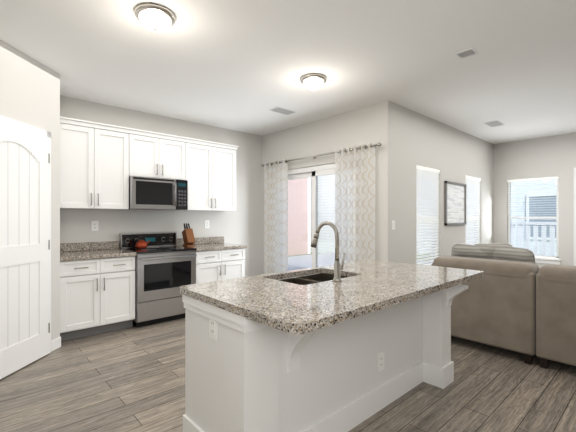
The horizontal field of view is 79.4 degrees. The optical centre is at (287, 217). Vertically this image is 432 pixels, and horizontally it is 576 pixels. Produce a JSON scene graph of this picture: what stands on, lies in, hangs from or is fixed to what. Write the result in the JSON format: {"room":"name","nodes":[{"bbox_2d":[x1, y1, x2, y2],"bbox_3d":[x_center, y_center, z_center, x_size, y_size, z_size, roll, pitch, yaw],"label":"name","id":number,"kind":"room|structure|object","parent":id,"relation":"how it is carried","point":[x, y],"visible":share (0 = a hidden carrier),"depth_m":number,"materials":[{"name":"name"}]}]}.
{"room":"kitchen","nodes":[
{"label":"kitchen","id":0,"kind":"room"},
{"bbox_2d":[0,40,59,340],"bbox_3d":[-2.332,-0.070,2.860,0.120,2.680,1.195,0,0,3],"label":"wall","id":1,"kind":"structure","parent":0,"point":[29,90],"depth_m":3.19,"materials":[{"name":"grey paint"}]},
{"bbox_2d":[0,122,49,378],"bbox_3d":[-2.240,0.257,2.829,0.572,2.003,0.584,0,0,-42],"label":"pantry door","id":2,"kind":"structure","parent":1,"relation":"in","point":[24,248],"depth_m":2.93,"materials":[{"name":"white wood"}]},
{"bbox_2d":[0,115,50,352],"bbox_3d":[-2.264,0.232,2.834,0.018,2.077,0.884,0,0,3],"label":"door frame","id":3,"kind":"structure","parent":1,"relation":"attached to","point":[12,122],"depth_m":3.25,"materials":[{"name":"white wood"}]},
{"bbox_2d":[51,337,60,351],"bbox_3d":[1.706,1.220,2.992,8.250,0.100,7.330,0,0,-42],"label":"baseboard","id":4,"kind":"structure","parent":1,"relation":"attached to","point":[55,343],"depth_m":3.34,"materials":[{"name":"white wood"}]},
{"bbox_2d":[60,96,261,276],"bbox_3d":[-2.218,-0.070,4.458,4.660,2.680,0.120,0,0,-42],"label":"wall","id":5,"kind":"structure","parent":0,"point":[241,224],"depth_m":5.01,"materials":[{"name":"grey paint"}]},
{"bbox_2d":[91,221,97,230],"bbox_3d":[-2.360,0.100,4.243,0.080,0.124,0.006,0,0,-42],"label":"electrical outlet","id":6,"kind":"object","parent":5,"relation":"attached to","point":[94,225],"visible":1,"depth_m":4.24,"materials":[{"name":"white plastic"}]},
{"bbox_2d":[60,116,135,209],"bbox_3d":[-2.286,-0.581,4.078,0.815,0.959,0.340,0,0,-42],"label":"upper cabinet","id":7,"kind":"object","parent":5,"relation":"attached to","point":[100,163],"depth_m":3.94,"materials":[{"name":"white wood"}]},
{"bbox_2d":[136,129,187,179],"bbox_3d":[-1.760,-0.783,4.557,0.730,0.556,0.340,0,0,-42],"label":"upper cabinet","id":8,"kind":"object","parent":5,"relation":"attached to","point":[158,155],"depth_m":4.44,"materials":[{"name":"white wood"}]},
{"bbox_2d":[124,176,187,210],"bbox_3d":[-1.719,-0.301,4.512,0.722,0.398,0.461,0,0,-42],"label":"microwave","id":9,"kind":"object","parent":8,"relation":"attached to","point":[147,193],"visible":1,"depth_m":4.34,"materials":[{"name":"silver metal"}]},
{"bbox_2d":[175,140,235,210],"bbox_3d":[-1.213,-0.581,5.054,0.871,0.959,0.340,0,0,-42],"label":"upper cabinet","id":10,"kind":"object","parent":5,"relation":"attached to","point":[211,180],"depth_m":4.94,"materials":[{"name":"white wood"}]},
{"bbox_2d":[205,220,208,227],"bbox_3d":[-1.228,0.100,5.272,0.080,0.124,0.006,0,0,-42],"label":"electrical outlet","id":11,"kind":"object","parent":5,"relation":"attached to","point":[206,223],"visible":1,"depth_m":5.27,"materials":[{"name":"white plastic"}]},
{"bbox_2d":[0,318,575,431],"bbox_3d":[1.706,1.320,2.992,8.490,0.100,7.570,0,0,-42],"label":"floor","id":12,"kind":"structure","parent":0,"point":[131,379],"depth_m":2.52,"materials":[{"name":"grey wood"}]},
{"bbox_2d":[60,256,134,340],"bbox_3d":[-2.209,0.852,3.934,0.736,0.836,0.657,0,0,-42],"label":"base cabinet","id":13,"kind":"object","parent":12,"relation":"on","point":[97,296],"visible":0.81,"depth_m":3.70,"materials":[{"name":"white wood"}]},
{"bbox_2d":[60,241,136,260],"bbox_3d":[-2.212,0.364,3.940,0.739,0.138,0.645,0,0,-42],"label":"countertop","id":14,"kind":"structure","parent":13,"relation":"on","point":[86,250],"depth_m":4.02,"materials":[{"name":"stone"}]},
{"bbox_2d":[119,232,196,326],"bbox_3d":[-1.637,0.735,4.407,0.738,1.070,0.713,0,0,-42],"label":"range","id":15,"kind":"object","parent":12,"relation":"on","point":[165,267],"visible":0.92,"depth_m":4.19,"materials":[{"name":"silver metal"}]},
{"bbox_2d":[135,236,149,248],"bbox_3d":[-1.846,0.310,4.418,0.185,0.153,0.144,0,0,-42],"label":"kettle","id":16,"kind":"object","parent":15,"relation":"on","point":[141,244],"visible":1,"depth_m":4.36,"materials":[{"name":"red"}]},
{"bbox_2d":[196,248,244,283],"bbox_3d":[-1.099,0.852,4.944,0.772,0.836,0.657,0,0,-42],"label":"base cabinet","id":17,"kind":"object","parent":12,"relation":"on","point":[216,265],"visible":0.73,"depth_m":4.70,"materials":[{"name":"white wood"}]},
{"bbox_2d":[176,237,246,250],"bbox_3d":[-1.095,0.364,4.956,0.800,0.138,0.645,0,0,-42],"label":"countertop","id":18,"kind":"structure","parent":17,"relation":"on","point":[207,243],"depth_m":4.96,"materials":[{"name":"stone"}]},
{"bbox_2d":[182,223,194,246],"bbox_3d":[-1.385,0.237,4.828,0.110,0.315,0.201,0,0,-42],"label":"knife block","id":19,"kind":"object","parent":18,"relation":"on","point":[188,237],"visible":1,"depth_m":4.79,"materials":[{"name":"brown wood"}]},
{"bbox_2d":[180,280,471,431],"bbox_3d":[0.385,0.852,2.306,1.909,0.837,0.863,0,0,-42],"label":"kitchen island","id":20,"kind":"object","parent":12,"relation":"on","point":[362,341],"depth_m":1.91,"materials":[{"name":"white paint"}]},
{"bbox_2d":[180,260,483,335],"bbox_3d":[0.411,0.413,2.283,1.930,0.038,0.995,0,0,-42],"label":"island countertop","id":21,"kind":"structure","parent":20,"relation":"on","point":[369,286],"depth_m":1.88,"materials":[{"name":"grey stone"}]},
{"bbox_2d":[279,273,345,284],"bbox_3d":[0.176,0.530,2.377,0.592,0.190,0.392,0,0,-42],"label":"sink","id":22,"kind":"object","parent":21,"relation":"in","point":[311,279],"depth_m":2.57,"materials":[{"name":"silver metal"}]},
{"bbox_2d":[310,221,344,281],"bbox_3d":[0.253,0.208,2.243,0.094,0.372,0.253,0,0,-42],"label":"faucet","id":23,"kind":"object","parent":21,"relation":"on","point":[337,268],"visible":1,"depth_m":2.15,"materials":[{"name":"silver metal"}]},
{"bbox_2d":[431,243,575,368],"bbox_3d":[2.701,0.763,3.018,0.996,1.015,2.919,0,0,-42],"label":"sofa","id":24,"kind":"object","parent":12,"relation":"on","point":[517,299],"visible":0.81,"depth_m":3.07,"materials":[{"name":"fabric"}]},
{"bbox_2d":[0,0,575,143],"bbox_3d":[1.706,-1.460,2.992,8.490,0.100,7.570,0,0,-42],"label":"ceiling","id":25,"kind":"structure","parent":0,"point":[245,66],"depth_m":3.08,"materials":[{"name":"white paint"}]},
{"bbox_2d":[134,3,175,31],"bbox_3d":[-0.920,-1.349,2.408,0.270,0.120,0.270,0,0,-42],"label":"ceiling light","id":26,"kind":"object","parent":25,"relation":"attached to","point":[153,17],"visible":1,"depth_m":2.34,"materials":[{"name":"white glass"}]},
{"bbox_2d":[269,106,295,114],"bbox_3d":[-0.067,-1.406,4.576,0.340,0.008,0.180,0,0,-42],"label":"ceiling vent","id":27,"kind":"object","parent":25,"relation":"in","point":[277,109],"visible":1,"depth_m":4.54,"materials":[{"name":"white metal"}]},
{"bbox_2d":[300,73,326,90],"bbox_3d":[0.258,-1.349,3.520,0.270,0.120,0.270,0,0,-42],"label":"ceiling light","id":28,"kind":"object","parent":25,"relation":"attached to","point":[314,81],"visible":1,"depth_m":3.44,"materials":[{"name":"white glass"}]},
{"bbox_2d":[455,48,477,58],"bbox_3d":[1.528,-1.406,2.972,0.140,0.008,0.140,0,0,-42],"label":"ceiling vent","id":29,"kind":"object","parent":25,"relation":"attached to","point":[466,53],"visible":1,"depth_m":2.96,"materials":[{"name":"white metal"}]},
{"bbox_2d":[484,120,503,126],"bbox_3d":[3.091,-1.406,5.206,0.340,0.008,0.180,0,0,-42],"label":"ceiling vent","id":30,"kind":"object","parent":25,"relation":"in","point":[494,123],"visible":1,"depth_m":5.17,"materials":[{"name":"white metal"}]},
{"bbox_2d":[262,100,392,273],"bbox_3d":[0.376,-0.070,5.159,0.120,2.680,2.575,0,0,-42],"label":"wall","id":31,"kind":"structure","parent":0,"point":[373,123],"depth_m":4.54,"materials":[{"name":"grey paint"}]},
{"bbox_2d":[288,163,334,270],"bbox_3d":[0.398,0.256,5.135,0.080,2.028,1.816,0,0,-42],"label":"sliding door","id":32,"kind":"structure","parent":31,"relation":"in","point":[314,172],"depth_m":5.11,"materials":[{"name":"white"}]},
{"bbox_2d":[261,143,381,273],"bbox_3d":[0.351,0.163,5.011,0.112,2.155,2.320,0,0,-42],"label":"curtains","id":33,"kind":"object","parent":31,"relation":"attached to","point":[355,195],"visible":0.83,"depth_m":4.55,"materials":[{"name":"white fabric"}]},
{"bbox_2d":[393,103,492,263],"bbox_3d":[2.619,-0.070,5.540,3.710,2.680,0.120,0,0,-42],"label":"wall","id":34,"kind":"structure","parent":0,"point":[451,154],"depth_m":4.99,"materials":[{"name":"grey paint"}]},
{"bbox_2d":[392,220,394,229],"bbox_3d":[1.290,0.090,4.243,0.070,0.114,0.008,0,0,-42],"label":"light switch","id":35,"kind":"object","parent":34,"relation":"attached to","point":[393,224],"visible":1,"depth_m":4.24,"materials":[{"name":"white plastic"}]},
{"bbox_2d":[416,165,439,264],"bbox_3d":[1.960,0.012,4.904,0.780,1.440,0.135,0,0,-42],"label":"window blind","id":36,"kind":"structure","parent":34,"relation":"in","point":[427,181],"depth_m":4.90,"materials":[{"name":"white plastic"}]},
{"bbox_2d":[444,181,465,224],"bbox_3d":[2.637,-0.220,5.452,0.760,0.660,0.030,0,0,-42],"label":"picture frame","id":37,"kind":"object","parent":34,"relation":"attached to","point":[454,203],"visible":1,"depth_m":5.42,"materials":[{"name":"grey"}]},
{"bbox_2d":[466,175,480,244],"bbox_3d":[3.188,0.012,6.021,0.780,1.440,0.135,0,0,-42],"label":"window blind","id":38,"kind":"structure","parent":34,"relation":"in","point":[473,190],"depth_m":6.03,"materials":[{"name":"white plastic"}]},
{"bbox_2d":[493,133,575,267],"bbox_3d":[5.627,-0.070,4.901,0.120,2.680,4.875,0,0,-42],"label":"wall","id":39,"kind":"structure","parent":0,"point":[550,156],"depth_m":6.11,"materials":[{"name":"grey paint"}]},
{"bbox_2d":[508,179,560,264],"bbox_3d":[4.380,0.046,6.230,0.135,1.508,0.840,0,0,-42],"label":"window","id":40,"kind":"structure","parent":39,"relation":"in","point":[547,261],"depth_m":6.14,"materials":[{"name":"white"}]},
{"bbox_2d":[507,176,558,258],"bbox_3d":[4.372,0.001,6.223,0.047,1.414,0.768,0,0,-42],"label":"window blind","id":41,"kind":"object","parent":40,"relation":"attached to","point":[533,179],"visible":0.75,"depth_m":6.19,"materials":[{"name":"white plastic"}]},
{"bbox_2d":[574,168,575,265],"bbox_3d":[5.123,0.220,5.351,0.020,2.100,1.120,0,0,-42],"label":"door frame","id":42,"kind":"structure","parent":39,"relation":"attached to","point":[574,216],"depth_m":5.75,"materials":[{"name":"white wood"}]},
{"label":"outside","id":43,"kind":"structure","parent":0,"visible":0},
{"bbox_2d":[288,252,431,270],"bbox_3d":[2.515,1.475,15.809,65.000,0.290,60.000,0,0,-42],"label":"ground","id":44,"kind":"structure","parent":43,"point":[331,257],"depth_m":10.80,"materials":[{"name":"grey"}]},
{"bbox_2d":[288,177,310,255],"bbox_3d":[-3.808,-2.705,15.329,6.800,8.449,8.200,0,0,-42],"label":"house","id":45,"kind":"structure","parent":44,"relation":"on","point":[291,203],"depth_m":14.22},
{"bbox_2d":[311,174,334,252],"bbox_3d":[0.969,-2.205,17.917,3.650,7.449,8.800,0,0,-42],"label":"house","id":46,"kind":"structure","parent":44,"relation":"on","point":[323,248],"depth_m":14.63,"materials":[{"name":"white"}]},
{"bbox_2d":[416,179,555,255],"bbox_3d":[13.663,-2.905,12.770,9.400,8.849,15.300,0,0,-42],"label":"house","id":47,"kind":"structure","parent":44,"relation":"on","point":[520,207],"depth_m":12.04,"materials":[{"name":"grey"}]},
{"bbox_2d":[466,222,555,255],"bbox_3d":[7.041,0.809,7.150,0.080,1.419,7.100,0,0,-42],"label":"fence","id":48,"kind":"object","parent":44,"relation":"on","point":[543,246],"depth_m":8.35,"materials":[{"name":"white"}]}
]}

